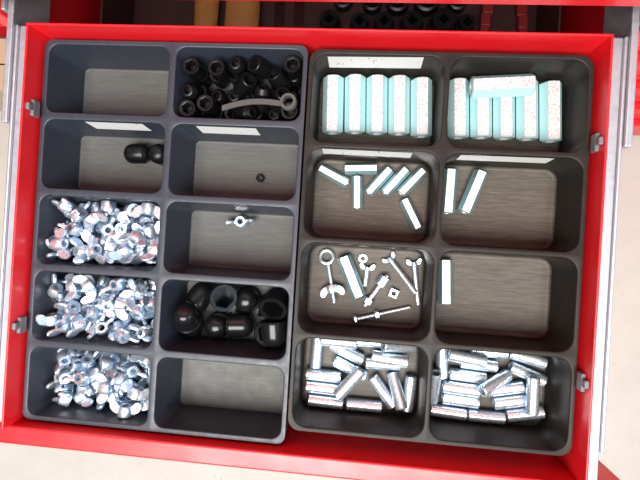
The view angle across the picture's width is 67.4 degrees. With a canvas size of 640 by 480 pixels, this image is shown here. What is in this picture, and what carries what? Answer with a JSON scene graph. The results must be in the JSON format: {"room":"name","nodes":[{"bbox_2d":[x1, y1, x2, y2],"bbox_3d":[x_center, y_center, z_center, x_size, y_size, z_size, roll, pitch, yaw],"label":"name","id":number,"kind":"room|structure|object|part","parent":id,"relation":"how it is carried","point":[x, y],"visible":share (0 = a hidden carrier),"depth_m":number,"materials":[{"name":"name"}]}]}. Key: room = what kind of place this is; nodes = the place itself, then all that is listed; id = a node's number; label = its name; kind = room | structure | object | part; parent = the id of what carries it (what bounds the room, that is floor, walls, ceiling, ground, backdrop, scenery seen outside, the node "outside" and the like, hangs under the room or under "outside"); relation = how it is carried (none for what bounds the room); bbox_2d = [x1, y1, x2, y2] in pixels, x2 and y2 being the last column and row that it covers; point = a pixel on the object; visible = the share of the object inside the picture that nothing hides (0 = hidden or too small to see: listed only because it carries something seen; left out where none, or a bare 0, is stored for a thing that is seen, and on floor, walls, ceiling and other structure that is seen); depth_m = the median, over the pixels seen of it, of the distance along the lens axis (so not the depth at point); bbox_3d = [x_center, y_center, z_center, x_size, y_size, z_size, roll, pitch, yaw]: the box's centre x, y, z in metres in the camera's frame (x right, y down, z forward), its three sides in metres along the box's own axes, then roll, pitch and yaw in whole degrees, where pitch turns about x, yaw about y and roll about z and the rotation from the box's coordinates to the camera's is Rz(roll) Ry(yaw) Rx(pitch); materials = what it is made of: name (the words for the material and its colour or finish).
{"room":"workshop","nodes":[
{"label":"workshop","id":0,"kind":"room"},
{"bbox_2d":[0,111,639,479],"bbox_3d":[0.114,0.010,1.241,6.000,0.001,6.000,3,90,5],"label":"floor","id":1,"kind":"structure","parent":0,"point":[621,455],"depth_m":1.18,"materials":[{"name":"concrete"}]},
{"bbox_2d":[0,39,5,110],"bbox_3d":[-0.549,-0.373,1.167,0.550,0.274,0.115,3,90,5],"label":"cardboard box","id":2,"kind":"object","parent":1,"relation":"on","point":[2,41],"visible":0.02,"depth_m":1.04,"materials":[{"name":"beige cardboard"}]},
{"bbox_2d":[0,23,6,38],"bbox_3d":[-0.688,-0.593,0.857,0.805,0.920,0.284,3,90,5],"label":"base cabinet","id":3,"kind":"object","parent":1,"relation":"on","point":[3,30],"visible":0.02,"depth_m":1.07,"materials":[{"name":"red metal"}]},
{"bbox_2d":[0,0,639,479],"bbox_3d":[0.005,-0.218,0.620,0.614,1.260,0.872,3,90,5],"label":"tool chest","id":4,"kind":"object","parent":1,"relation":"on","point":[607,32],"visible":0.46,"depth_m":0.45,"materials":[{"name":"red metal"}]},
{"bbox_2d":[23,40,309,443],"bbox_3d":[-0.150,-0.003,0.491,0.262,0.059,0.375,3,90,5],"label":"tray","id":5,"kind":"object","parent":4,"relation":"in","point":[100,98],"visible":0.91,"depth_m":0.49,"materials":[{"name":"grey plastic"}]},
{"bbox_2d":[35,273,154,343],"bbox_3d":[-0.220,0.068,0.490,0.120,0.064,0.065,3,90,5],"label":"nuts","id":6,"kind":"object","parent":5,"relation":"in","point":[132,308],"visible":0.94,"depth_m":0.48,"materials":[{"name":"metal"}]},
{"bbox_2d":[46,348,150,417],"bbox_3d":[-0.223,0.143,0.494,0.118,0.057,0.063,3,90,5],"label":"nuts","id":7,"kind":"object","parent":5,"relation":"in","point":[112,378],"visible":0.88,"depth_m":0.49,"materials":[{"name":"metal"}]},
{"bbox_2d":[45,198,159,264],"bbox_3d":[-0.214,-0.007,0.493,0.120,0.060,0.065,3,90,5],"label":"nuts","id":8,"kind":"object","parent":5,"relation":"in","point":[133,239],"visible":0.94,"depth_m":0.48,"materials":[{"name":"metal"}]},
{"bbox_2d":[124,144,149,163],"bbox_3d":[-0.195,-0.092,0.511,0.026,0.021,0.021,0,90,5],"label":"nut","id":9,"kind":"object","parent":5,"relation":"in","point":[133,153],"visible":0.91,"depth_m":0.50,"materials":[{"name":"black metal"}]},
{"bbox_2d":[148,144,163,165],"bbox_3d":[-0.168,-0.090,0.506,0.021,0.026,0.021,0,90,5],"label":"nut","id":10,"kind":"object","parent":5,"relation":"in","point":[156,151],"visible":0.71,"depth_m":0.49,"materials":[{"name":"black metal"}]},
{"bbox_2d":[172,303,201,333],"bbox_3d":[-0.135,0.078,0.482,0.027,0.031,0.031,-3,89,5],"label":"nut","id":11,"kind":"object","parent":5,"relation":"in","point":[186,318],"visible":1,"depth_m":0.47,"materials":[{"name":"black plastic"}]},
{"bbox_2d":[182,310,203,338],"bbox_3d":[-0.133,0.087,0.499,0.027,0.031,0.031,-3,89,5],"label":"nut","id":12,"kind":"object","parent":5,"relation":"in","point":[198,332],"visible":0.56,"depth_m":0.49,"materials":[{"name":"black plastic"}]},
{"bbox_2d":[183,282,210,311],"bbox_3d":[-0.125,0.058,0.499,0.027,0.029,0.028,33,92,5],"label":"nut","id":13,"kind":"object","parent":5,"relation":"in","point":[197,295],"visible":0.87,"depth_m":0.49,"materials":[{"name":"black plastic"}]},
{"bbox_2d":[204,311,227,337],"bbox_3d":[-0.107,0.089,0.499,0.028,0.025,0.028,36,92,4],"label":"nut","id":14,"kind":"object","parent":5,"relation":"in","point":[215,324],"visible":0.88,"depth_m":0.49,"materials":[{"name":"black plastic"}]},
{"bbox_2d":[208,284,236,311],"bbox_3d":[-0.099,0.058,0.485,0.031,0.031,0.027,-4,89,5],"label":"nut","id":15,"kind":"object","parent":5,"relation":"in","point":[222,297],"visible":1,"depth_m":0.48,"materials":[{"name":"black plastic"}]},
{"bbox_2d":[226,312,253,338],"bbox_3d":[-0.081,0.088,0.496,0.025,0.028,0.028,-2,89,5],"label":"nut","id":16,"kind":"object","parent":5,"relation":"in","point":[237,324],"visible":1,"depth_m":0.49,"materials":[{"name":"black plastic"}]},
{"bbox_2d":[225,215,254,228],"bbox_3d":[-0.083,-0.019,0.503,0.032,0.015,0.015,-5,89,5],"label":"nut","id":17,"kind":"object","parent":5,"relation":"in","point":[246,221],"visible":1,"depth_m":0.50,"materials":[{"name":"metal"}]},
{"bbox_2d":[179,55,302,120],"bbox_3d":[-0.076,-0.149,0.486,0.119,0.050,0.064,3,90,5],"label":"pile","id":18,"kind":"object","parent":5,"relation":"in","point":[245,79],"visible":0.88,"depth_m":0.47,"materials":[{"name":"black metal"}]},
{"bbox_2d":[222,93,296,110],"bbox_3d":[-0.059,-0.132,0.459,0.075,0.015,0.016,3,90,5],"label":"wrench","id":19,"kind":"object","parent":18,"relation":"on","point":[285,96],"visible":1,"depth_m":0.46,"materials":[{"name":"grey metal"}]},
{"bbox_2d":[235,286,261,311],"bbox_3d":[-0.076,0.062,0.497,0.028,0.025,0.028,32,92,5],"label":"nut","id":20,"kind":"object","parent":5,"relation":"in","point":[248,297],"visible":0.92,"depth_m":0.49,"materials":[{"name":"black plastic"}]},
{"bbox_2d":[256,174,264,181],"bbox_3d":[-0.063,-0.065,0.507,0.008,0.004,0.009,-30,87,4],"label":"nut","id":21,"kind":"object","parent":5,"relation":"in","point":[258,175],"visible":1,"depth_m":0.51,"materials":[{"name":"black metal"}]},
{"bbox_2d":[257,293,265,316],"bbox_3d":[-0.050,0.067,0.493,0.027,0.027,0.026,2,90,5],"label":"nut","id":22,"kind":"object","parent":5,"relation":"in","point":[259,314],"visible":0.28,"depth_m":0.49,"materials":[{"name":"black plastic"}]},
{"bbox_2d":[254,319,269,346],"bbox_3d":[-0.053,0.094,0.492,0.030,0.030,0.027,0,89,5],"label":"nut","id":23,"kind":"object","parent":5,"relation":"in","point":[257,331],"visible":0.38,"depth_m":0.48,"materials":[{"name":"black plastic"}]},
{"bbox_2d":[259,319,286,346],"bbox_3d":[-0.045,0.092,0.470,0.028,0.028,0.025,-3,89,5],"label":"nut","id":24,"kind":"object","parent":5,"relation":"in","point":[273,332],"visible":0.98,"depth_m":0.46,"materials":[{"name":"black plastic"}]},
{"bbox_2d":[259,288,288,319],"bbox_3d":[-0.043,0.063,0.467,0.027,0.031,0.031,19,91,5],"label":"nut","id":25,"kind":"object","parent":5,"relation":"in","point":[274,304],"visible":0.99,"depth_m":0.46,"materials":[{"name":"black plastic"}]},
{"bbox_2d":[153,0,218,25],"bbox_3d":[-0.152,-0.376,0.625,0.117,0.029,0.302,3,90,5],"label":"hammer","id":26,"kind":"object","parent":4,"relation":"in","point":[205,11],"visible":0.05,"depth_m":0.62,"materials":[{"name":"brown wood"}]},
{"bbox_3d":[-0.143,-0.377,0.625,0.046,0.027,0.300,3,90,5],"label":"wooden handle","id":27,"kind":"part","parent":26,"relation":"part of","materials":[{"name":"brown wood"}]},
{"bbox_2d":[224,1,259,26],"bbox_3d":[-0.085,-0.409,0.619,0.117,0.029,0.302,3,90,5],"label":"hammer","id":28,"kind":"object","parent":4,"relation":"in","point":[237,13],"visible":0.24,"depth_m":0.61,"materials":[{"name":"brown wood"}]},
{"bbox_2d":[274,1,284,26],"bbox_3d":[-0.051,-0.330,0.626,0.024,0.008,0.218,3,90,5],"label":"wrench","id":29,"kind":"object","parent":4,"relation":"in","point":[279,5],"visible":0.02,"depth_m":0.62,"materials":[{"name":"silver metal"}]},
{"bbox_2d":[293,2,304,27],"bbox_3d":[-0.025,-0.328,0.623,0.024,0.008,0.198,3,90,5],"label":"wrench","id":30,"kind":"object","parent":4,"relation":"in","point":[299,6],"visible":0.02,"depth_m":0.62,"materials":[{"name":"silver metal"}]},
{"bbox_3d":[-0.034,0.205,0.482,0.610,0.090,0.022,3,90,5],"label":"open drawer panel","id":31,"kind":"part","parent":4,"relation":"part of","materials":[{"name":"red metal"}]},
{"bbox_2d":[319,10,339,28],"bbox_3d":[0.012,-0.274,0.608,0.026,0.030,0.026,3,90,5],"label":"socket","id":32,"kind":"object","parent":4,"relation":"in","point":[329,19],"visible":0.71,"depth_m":0.59,"materials":[{"name":"grey metal"}]},
{"bbox_2d":[334,2,352,12],"bbox_3d":[0.029,-0.306,0.607,0.024,0.030,0.024,3,90,5],"label":"socket","id":33,"kind":"object","parent":4,"relation":"in","point":[343,7],"visible":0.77,"depth_m":0.61,"materials":[{"name":"grey metal"}]},
{"bbox_2d":[350,13,368,28],"bbox_3d":[0.050,-0.270,0.605,0.024,0.030,0.024,3,90,5],"label":"socket","id":34,"kind":"object","parent":4,"relation":"in","point":[359,20],"visible":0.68,"depth_m":0.59,"materials":[{"name":"grey metal"}]},
{"bbox_2d":[363,2,381,14],"bbox_3d":[0.066,-0.301,0.604,0.024,0.030,0.024,3,90,5],"label":"socket","id":35,"kind":"object","parent":4,"relation":"in","point":[369,8],"visible":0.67,"depth_m":0.60,"materials":[{"name":"grey metal"}]},
{"bbox_2d":[373,11,393,29],"bbox_3d":[0.080,-0.268,0.601,0.027,0.032,0.027,3,90,5],"label":"socket","id":36,"kind":"object","parent":4,"relation":"in","point":[384,19],"visible":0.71,"depth_m":0.59,"materials":[{"name":"grey metal"}]},
{"bbox_2d":[386,3,408,16],"bbox_3d":[0.098,-0.300,0.600,0.028,0.032,0.028,3,90,5],"label":"socket","id":37,"kind":"object","parent":4,"relation":"in","point":[395,9],"visible":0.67,"depth_m":0.60,"materials":[{"name":"grey metal"}]},
{"bbox_2d":[398,10,422,29],"bbox_3d":[0.113,-0.266,0.597,0.030,0.034,0.030,3,90,5],"label":"socket","id":38,"kind":"object","parent":4,"relation":"in","point":[412,19],"visible":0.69,"depth_m":0.58,"materials":[{"name":"grey metal"}]},
{"bbox_2d":[413,3,438,16],"bbox_3d":[0.133,-0.300,0.595,0.032,0.034,0.032,3,90,5],"label":"socket","id":39,"kind":"object","parent":4,"relation":"in","point":[426,9],"visible":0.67,"depth_m":0.60,"materials":[{"name":"grey metal"}]},
{"bbox_2d":[288,49,593,455],"bbox_3d":[0.110,0.007,0.467,0.255,0.059,0.357,3,90,5],"label":"tray","id":40,"kind":"object","parent":4,"relation":"in","point":[517,259],"visible":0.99,"depth_m":0.48,"materials":[{"name":"black plastic"}]},
{"bbox_2d":[309,338,322,368],"bbox_3d":[-0.003,0.114,0.496,0.012,0.013,0.036,5,90,5],"label":"coupling","id":41,"kind":"object","parent":40,"relation":"in","point":[316,353],"visible":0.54,"depth_m":0.49,"materials":[{"name":"metal"}]},
{"bbox_2d":[305,380,338,395],"bbox_3d":[0.003,0.153,0.495,0.036,0.012,0.012,5,90,5],"label":"coupling","id":42,"kind":"object","parent":40,"relation":"in","point":[325,388],"visible":0.84,"depth_m":0.49,"materials":[{"name":"metal"}]},
{"bbox_2d":[306,367,340,382],"bbox_3d":[0.004,0.140,0.495,0.036,0.012,0.012,5,90,5],"label":"coupling","id":43,"kind":"object","parent":40,"relation":"in","point":[324,375],"visible":1,"depth_m":0.49,"materials":[{"name":"metal"}]},
{"bbox_2d":[308,393,343,409],"bbox_3d":[0.006,0.167,0.495,0.036,0.012,0.012,5,90,5],"label":"coupling","id":44,"kind":"object","parent":40,"relation":"in","point":[317,400],"visible":1,"depth_m":0.49,"materials":[{"name":"metal"}]},
{"bbox_2d":[318,249,344,302],"bbox_3d":[0.012,0.037,0.495,0.026,0.012,0.056,-3,89,5],"label":"bolt","id":45,"kind":"object","parent":40,"relation":"in","point":[332,288],"visible":1,"depth_m":0.49,"materials":[{"name":"metal"}]},
{"bbox_2d":[322,74,343,134],"bbox_3d":[0.013,-0.139,0.494,0.021,0.018,0.058,1,90,5],"label":"nut","id":46,"kind":"object","parent":40,"relation":"in","point":[333,84],"visible":1,"depth_m":0.48,"materials":[{"name":"metal"}]},
{"bbox_2d":[317,164,349,187],"bbox_3d":[0.014,-0.067,0.497,0.034,0.010,0.012,30,92,5],"label":"nut","id":47,"kind":"object","parent":40,"relation":"in","point":[324,170],"visible":1,"depth_m":0.49,"materials":[{"name":"white metal"}]},
{"bbox_2d":[321,339,357,348],"bbox_3d":[0.019,0.102,0.482,0.037,0.016,0.012,3,90,5],"label":"coupling","id":48,"kind":"object","parent":40,"relation":"in","point":[324,342],"visible":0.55,"depth_m":0.48,"materials":[{"name":"metal"}]},
{"bbox_2d":[329,347,364,364],"bbox_3d":[0.028,0.115,0.493,0.036,0.012,0.012,25,92,5],"label":"coupling","id":49,"kind":"object","parent":40,"relation":"in","point":[353,355],"visible":0.87,"depth_m":0.49,"materials":[{"name":"metal"}]},
{"bbox_2d":[333,366,364,399],"bbox_3d":[0.029,0.143,0.480,0.012,0.012,0.036,42,93,4],"label":"coupling","id":50,"kind":"object","parent":40,"relation":"in","point":[350,381],"visible":1,"depth_m":0.47,"materials":[{"name":"metal"}]},
{"bbox_2d":[332,355,367,381],"bbox_3d":[0.031,0.132,0.493,0.036,0.012,0.012,27,92,5],"label":"coupling","id":51,"kind":"object","parent":40,"relation":"in","point":[340,363],"visible":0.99,"depth_m":0.49,"materials":[{"name":"metal"}]},
{"bbox_2d":[337,254,365,298],"bbox_3d":[0.032,0.037,0.493,0.015,0.013,0.045,-21,88,5],"label":"nut","id":52,"kind":"object","parent":40,"relation":"in","point":[351,276],"visible":1,"depth_m":0.49,"materials":[{"name":"white metal"}]},
{"bbox_2d":[345,74,365,134],"bbox_3d":[0.036,-0.139,0.492,0.021,0.018,0.058,0,90,5],"label":"nut","id":53,"kind":"object","parent":40,"relation":"in","point":[355,84],"visible":1,"depth_m":0.48,"materials":[{"name":"metal"}]},
{"bbox_2d":[351,176,362,208],"bbox_3d":[0.038,-0.049,0.495,0.012,0.010,0.034,0,90,5],"label":"nut","id":54,"kind":"object","parent":40,"relation":"in","point":[356,181],"visible":1,"depth_m":0.49,"materials":[{"name":"white metal"}]},
{"bbox_2d":[344,163,376,174],"bbox_3d":[0.042,-0.073,0.495,0.034,0.010,0.012,0,90,5],"label":"nut","id":55,"kind":"object","parent":40,"relation":"in","point":[349,168],"visible":1,"depth_m":0.49,"materials":[{"name":"white metal"}]},
{"bbox_2d":[358,254,367,262],"bbox_3d":[0.045,0.019,0.498,0.010,0.001,0.010,8,90,5],"label":"washer","id":56,"kind":"object","parent":40,"relation":"in","point":[361,255],"visible":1,"depth_m":0.50,"materials":[{"name":"metal"}]},
{"bbox_2d":[346,398,381,412],"bbox_3d":[0.045,0.169,0.491,0.036,0.012,0.012,3,90,5],"label":"coupling","id":57,"kind":"object","parent":40,"relation":"in","point":[353,404],"visible":1,"depth_m":0.49,"materials":[{"name":"metal"}]},
{"bbox_2d":[360,263,374,286],"bbox_3d":[0.048,0.036,0.495,0.016,0.007,0.024,7,90,5],"label":"screw","id":58,"kind":"object","parent":40,"relation":"in","point":[367,270],"visible":1,"depth_m":0.49,"materials":[{"name":"metal"}]},
{"bbox_2d":[357,342,380,348],"bbox_3d":[0.049,0.104,0.491,0.036,0.012,0.012,3,90,5],"label":"coupling","id":59,"kind":"object","parent":40,"relation":"in","point":[360,344],"visible":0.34,"depth_m":0.49,"materials":[{"name":"metal"}]},
{"bbox_2d":[363,274,389,307],"bbox_3d":[0.057,0.052,0.492,0.012,0.010,0.040,36,93,5],"label":"stud","id":60,"kind":"object","parent":40,"relation":"in","point":[382,281],"visible":1,"depth_m":0.49,"materials":[{"name":"metal"}]},
{"bbox_2d":[366,74,387,135],"bbox_3d":[0.058,-0.137,0.490,0.021,0.018,0.058,0,90,5],"label":"nut","id":61,"kind":"object","parent":40,"relation":"in","point":[377,84],"visible":1,"depth_m":0.48,"materials":[{"name":"metal"}]},
{"bbox_2d":[365,166,393,195],"bbox_3d":[0.061,-0.060,0.493,0.012,0.010,0.034,42,93,4],"label":"nut","id":62,"kind":"object","parent":40,"relation":"in","point":[386,172],"visible":1,"depth_m":0.49,"materials":[{"name":"white metal"}]},
{"bbox_2d":[368,373,394,408],"bbox_3d":[0.064,0.154,0.490,0.012,0.012,0.036,-36,87,4],"label":"coupling","id":63,"kind":"object","parent":40,"relation":"in","point":[375,380],"visible":1,"depth_m":0.48,"materials":[{"name":"metal"}]},
{"bbox_2d":[353,306,410,323],"bbox_3d":[0.064,0.075,0.492,0.060,0.010,0.009,-13,88,5],"label":"bolt","id":64,"kind":"object","parent":40,"relation":"in","point":[377,314],"visible":1,"depth_m":0.49,"materials":[{"name":"metal"}]},
{"bbox_2d":[366,357,400,370],"bbox_3d":[0.065,0.126,0.490,0.036,0.012,0.012,1,90,5],"label":"coupling","id":65,"kind":"object","parent":40,"relation":"in","point":[369,365],"visible":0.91,"depth_m":0.48,"materials":[{"name":"metal"}]},
{"bbox_2d":[371,350,408,368],"bbox_3d":[0.070,0.119,0.478,0.037,0.015,0.012,8,90,5],"label":"coupling","id":66,"kind":"object","parent":40,"relation":"in","point":[380,357],"visible":1,"depth_m":0.47,"materials":[{"name":"metal"}]},
{"bbox_2d":[388,287,399,298],"bbox_3d":[0.076,0.055,0.493,0.009,0.005,0.009,25,92,5],"label":"nut","id":67,"kind":"object","parent":40,"relation":"in","point":[391,289],"visible":1,"depth_m":0.49,"materials":[{"name":"metal"}]},
{"bbox_2d":[381,166,409,196],"bbox_3d":[0.077,-0.060,0.491,0.012,0.010,0.034,42,93,4],"label":"nut","id":68,"kind":"object","parent":40,"relation":"in","point":[403,172],"visible":1,"depth_m":0.49,"materials":[{"name":"white metal"}]},
{"bbox_2d":[386,372,407,410],"bbox_3d":[0.077,0.152,0.482,0.012,0.024,0.038,-16,88,5],"label":"coupling","id":69,"kind":"object","parent":40,"relation":"in","point":[394,382],"visible":1,"depth_m":0.48,"materials":[{"name":"metal"}]},
{"bbox_2d":[380,344,416,352],"bbox_3d":[0.079,0.107,0.482,0.037,0.026,0.012,8,90,5],"label":"coupling","id":70,"kind":"object","parent":40,"relation":"in","point":[384,347],"visible":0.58,"depth_m":0.48,"materials":[{"name":"metal"}]},
{"bbox_2d":[388,75,409,135],"bbox_3d":[0.080,-0.136,0.487,0.021,0.018,0.058,0,90,6],"label":"nut","id":71,"kind":"object","parent":40,"relation":"in","point":[399,85],"visible":1,"depth_m":0.48,"materials":[{"name":"metal"}]},
{"bbox_2d":[381,251,416,293],"bbox_3d":[0.083,0.035,0.489,0.016,0.013,0.048,-37,86,4],"label":"screw","id":72,"kind":"object","parent":40,"relation":"in","point":[390,260],"visible":1,"depth_m":0.49,"materials":[{"name":"metal"}]},
{"bbox_2d":[402,374,416,412],"bbox_3d":[0.090,0.155,0.487,0.012,0.012,0.036,7,90,5],"label":"coupling","id":73,"kind":"object","parent":40,"relation":"in","point":[409,388],"visible":0.96,"depth_m":0.48,"materials":[{"name":"metal"}]},
{"bbox_2d":[399,197,422,230],"bbox_3d":[0.093,-0.027,0.490,0.012,0.010,0.034,-26,87,5],"label":"nut","id":74,"kind":"object","parent":40,"relation":"in","point":[406,204],"visible":1,"depth_m":0.48,"materials":[{"name":"white metal"}]},
{"bbox_2d":[397,167,426,196],"bbox_3d":[0.094,-0.059,0.490,0.012,0.010,0.034,44,93,5],"label":"nut","id":75,"kind":"object","parent":40,"relation":"in","point":[419,173],"visible":1,"depth_m":0.49,"materials":[{"name":"white metal"}]},
{"bbox_2d":[406,258,421,304],"bbox_3d":[0.098,0.043,0.490,0.016,0.007,0.048,-6,90,5],"label":"screw","id":76,"kind":"object","parent":40,"relation":"in","point":[413,265],"visible":1,"depth_m":0.49,"materials":[{"name":"metal"}]},
{"bbox_2d":[411,77,431,137],"bbox_3d":[0.102,-0.134,0.485,0.021,0.018,0.058,0,90,5],"label":"nut","id":77,"kind":"object","parent":40,"relation":"in","point":[421,87],"visible":1,"depth_m":0.48,"materials":[{"name":"metal"}]},
{"bbox_2d":[431,369,441,404],"bbox_3d":[0.113,0.146,0.478,0.012,0.026,0.037,3,90,5],"label":"coupling","id":78,"kind":"object","parent":40,"relation":"in","point":[436,374],"visible":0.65,"depth_m":0.47,"materials":[{"name":"metal"}]},
{"bbox_2d":[435,349,447,379],"bbox_3d":[0.123,0.121,0.484,0.012,0.013,0.036,1,90,5],"label":"coupling","id":79,"kind":"object","parent":40,"relation":"in","point":[441,356],"visible":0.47,"depth_m":0.48,"materials":[{"name":"metal"}]},
{"bbox_2d":[438,259,452,304],"bbox_3d":[0.126,0.042,0.484,0.015,0.013,0.045,0,90,5],"label":"nut","id":80,"kind":"object","parent":40,"relation":"in","point":[445,272],"visible":0.96,"depth_m":0.48,"materials":[{"name":"white metal"}]},
{"bbox_2d":[430,404,466,420],"bbox_3d":[0.129,0.173,0.483,0.036,0.012,0.012,7,90,5],"label":"coupling","id":81,"kind":"object","parent":40,"relation":"in","point":[437,410],"visible":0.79,"depth_m":0.48,"materials":[{"name":"metal"}]},
{"bbox_2d":[442,168,457,213],"bbox_3d":[0.130,-0.049,0.485,0.015,0.013,0.045,5,90,5],"label":"nut","id":82,"kind":"object","parent":40,"relation":"in","point":[450,174],"visible":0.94,"depth_m":0.48,"materials":[{"name":"white metal"}]},
{"bbox_2d":[447,78,468,139],"bbox_3d":[0.139,-0.131,0.482,0.021,0.018,0.058,0,90,5],"label":"nut","id":83,"kind":"object","parent":40,"relation":"in","point":[458,104],"visible":0.98,"depth_m":0.47,"materials":[{"name":"metal"}]},
{"bbox_2d":[441,392,479,408],"bbox_3d":[0.141,0.161,0.482,0.036,0.012,0.012,6,90,5],"label":"coupling","id":84,"kind":"object","parent":40,"relation":"in","point":[447,399],"visible":1,"depth_m":0.48,"materials":[{"name":"metal"}]},
{"bbox_2d":[442,380,479,397],"bbox_3d":[0.140,0.148,0.478,0.036,0.013,0.012,6,90,5],"label":"coupling","id":85,"kind":"object","parent":40,"relation":"in","point":[450,387],"visible":1,"depth_m":0.47,"materials":[{"name":"metal"}]},
{"bbox_2d":[448,367,486,383],"bbox_3d":[0.148,0.137,0.482,0.036,0.012,0.012,7,90,5],"label":"coupling","id":86,"kind":"object","parent":40,"relation":"in","point":[456,374],"visible":1,"depth_m":0.48,"materials":[{"name":"metal"}]},
{"bbox_2d":[448,349,487,367],"bbox_3d":[0.145,0.116,0.471,0.036,0.013,0.012,9,90,5],"label":"coupling","id":87,"kind":"object","parent":40,"relation":"in","point":[458,356],"visible":0.99,"depth_m":0.47,"materials":[{"name":"metal"}]},
{"bbox_2d":[458,169,487,214],"bbox_3d":[0.154,-0.048,0.483,0.015,0.013,0.045,22,92,5],"label":"nut","id":88,"kind":"object","parent":40,"relation":"in","point":[478,178],"visible":1,"depth_m":0.48,"materials":[{"name":"white metal"}]},
{"bbox_2d":[459,359,498,372],"bbox_3d":[0.159,0.124,0.481,0.036,0.012,0.012,7,90,5],"label":"coupling","id":89,"kind":"object","parent":40,"relation":"in","point":[492,366],"visible":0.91,"depth_m":0.48,"materials":[{"name":"metal"}]},
{"bbox_2d":[470,97,491,139],"bbox_3d":[0.161,-0.131,0.480,0.021,0.018,0.058,0,90,5],"label":"nut","id":90,"kind":"object","parent":40,"relation":"in","point":[480,108],"visible":0.6,"depth_m":0.47,"materials":[{"name":"metal"}]},
{"bbox_2d":[467,408,505,424],"bbox_3d":[0.166,0.176,0.480,0.036,0.012,0.012,3,90,5],"label":"coupling","id":91,"kind":"object","parent":40,"relation":"in","point":[473,415],"visible":1,"depth_m":0.47,"materials":[{"name":"metal"}]},
{"bbox_2d":[469,351,508,358],"bbox_3d":[0.169,0.112,0.480,0.036,0.012,0.012,4,90,5],"label":"coupling","id":92,"kind":"object","parent":40,"relation":"in","point":[488,354],"visible":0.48,"depth_m":0.47,"materials":[{"name":"metal"}]},
{"bbox_2d":[478,369,511,396],"bbox_3d":[0.171,0.140,0.470,0.037,0.027,0.012,-24,87,5],"label":"coupling","id":93,"kind":"object","parent":40,"relation":"in","point":[503,377],"visible":1,"depth_m":0.47,"materials":[{"name":"metal"}]},
{"bbox_2d":[469,74,535,97],"bbox_3d":[0.174,-0.147,0.460,0.058,0.018,0.021,-1,89,5],"label":"nut","id":94,"kind":"object","parent":40,"relation":"in","point":[515,85],"visible":1,"depth_m":0.45,"materials":[{"name":"metal"}]},
{"bbox_2d":[493,97,514,140],"bbox_3d":[0.183,-0.130,0.478,0.021,0.018,0.058,0,90,5],"label":"nut","id":95,"kind":"object","parent":40,"relation":"in","point":[503,107],"visible":0.59,"depth_m":0.47,"materials":[{"name":"metal"}]},
{"bbox_2d":[488,380,524,396],"bbox_3d":[0.184,0.148,0.479,0.036,0.012,0.012,-9,89,5],"label":"coupling","id":96,"kind":"object","parent":40,"relation":"in","point":[514,387],"visible":0.83,"depth_m":0.47,"materials":[{"name":"metal"}]},
{"bbox_2d":[492,393,525,409],"bbox_3d":[0.191,0.161,0.478,0.036,0.012,0.012,-9,89,5],"label":"coupling","id":97,"kind":"object","parent":40,"relation":"in","point":[517,400],"visible":0.91,"depth_m":0.47,"materials":[{"name":"metal"}]},
{"bbox_2d":[504,405,544,421],"bbox_3d":[0.203,0.173,0.477,0.036,0.012,0.012,-8,89,5],"label":"coupling","id":98,"kind":"object","parent":40,"relation":"in","point":[514,414],"visible":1,"depth_m":0.47,"materials":[{"name":"metal"}]},
{"bbox_2d":[516,80,537,140],"bbox_3d":[0.205,-0.128,0.476,0.021,0.018,0.058,0,90,5],"label":"nut","id":99,"kind":"object","parent":40,"relation":"in","point":[526,106],"visible":0.64,"depth_m":0.47,"materials":[{"name":"metal"}]},
{"bbox_2d":[507,361,547,386],"bbox_3d":[0.206,0.133,0.477,0.036,0.012,0.012,23,92,5],"label":"coupling","id":100,"kind":"object","parent":40,"relation":"in","point":[519,370],"visible":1,"depth_m":0.47,"materials":[{"name":"metal"}]},
{"bbox_2d":[508,354,547,368],"bbox_3d":[0.206,0.117,0.477,0.036,0.012,0.012,16,91,5],"label":"coupling","id":101,"kind":"object","parent":40,"relation":"in","point":[541,362],"visible":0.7,"depth_m":0.47,"materials":[{"name":"metal"}]},
{"bbox_2d":[525,375,539,415],"bbox_3d":[0.205,0.150,0.463,0.012,0.012,0.036,3,90,5],"label":"coupling","id":102,"kind":"object","parent":40,"relation":"in","point":[532,382],"visible":1,"depth_m":0.46,"materials":[{"name":"metal"}]},
{"bbox_2d":[539,80,561,142],"bbox_3d":[0.228,-0.126,0.474,0.021,0.019,0.058,0,90,5],"label":"nut","id":103,"kind":"object","parent":40,"relation":"in","point":[550,92],"visible":1,"depth_m":0.47,"materials":[{"name":"metal"}]},
{"bbox_2d":[427,8,454,30],"bbox_3d":[0.150,-0.265,0.593,0.033,0.036,0.033,3,90,5],"label":"socket","id":104,"kind":"object","parent":4,"relation":"in","point":[443,19],"visible":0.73,"depth_m":0.57,"materials":[{"name":"grey metal"}]},
{"bbox_2d":[447,4,466,14],"bbox_3d":[0.171,-0.297,0.595,0.024,0.028,0.024,3,90,5],"label":"socket","id":105,"kind":"object","parent":4,"relation":"in","point":[456,8],"visible":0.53,"depth_m":0.59,"materials":[{"name":"grey metal"}]},
{"bbox_2d":[454,14,474,30],"bbox_3d":[0.179,-0.264,0.594,0.022,0.028,0.022,3,90,5],"label":"socket","id":106,"kind":"object","parent":4,"relation":"in","point":[466,23],"visible":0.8,"depth_m":0.58,"materials":[{"name":"grey metal"}]},
{"bbox_2d":[479,4,528,31],"bbox_3d":[0.232,-0.325,0.596,0.059,0.015,0.188,3,90,5],"label":"pliers","id":107,"kind":"object","parent":4,"relation":"in","point":[521,12],"visible":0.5,"depth_m":0.59,"materials":[{"name":"red metal"}]},
{"bbox_2d":[633,46,639,135],"bbox_3d":[0.703,-0.426,0.728,0.688,0.920,0.444,3,90,5],"label":"base cabinet","id":108,"kind":"object","parent":1,"relation":"on","point":[636,123],"visible":0.02,"depth_m":0.80,"materials":[{"name":"red metal"}]}
]}

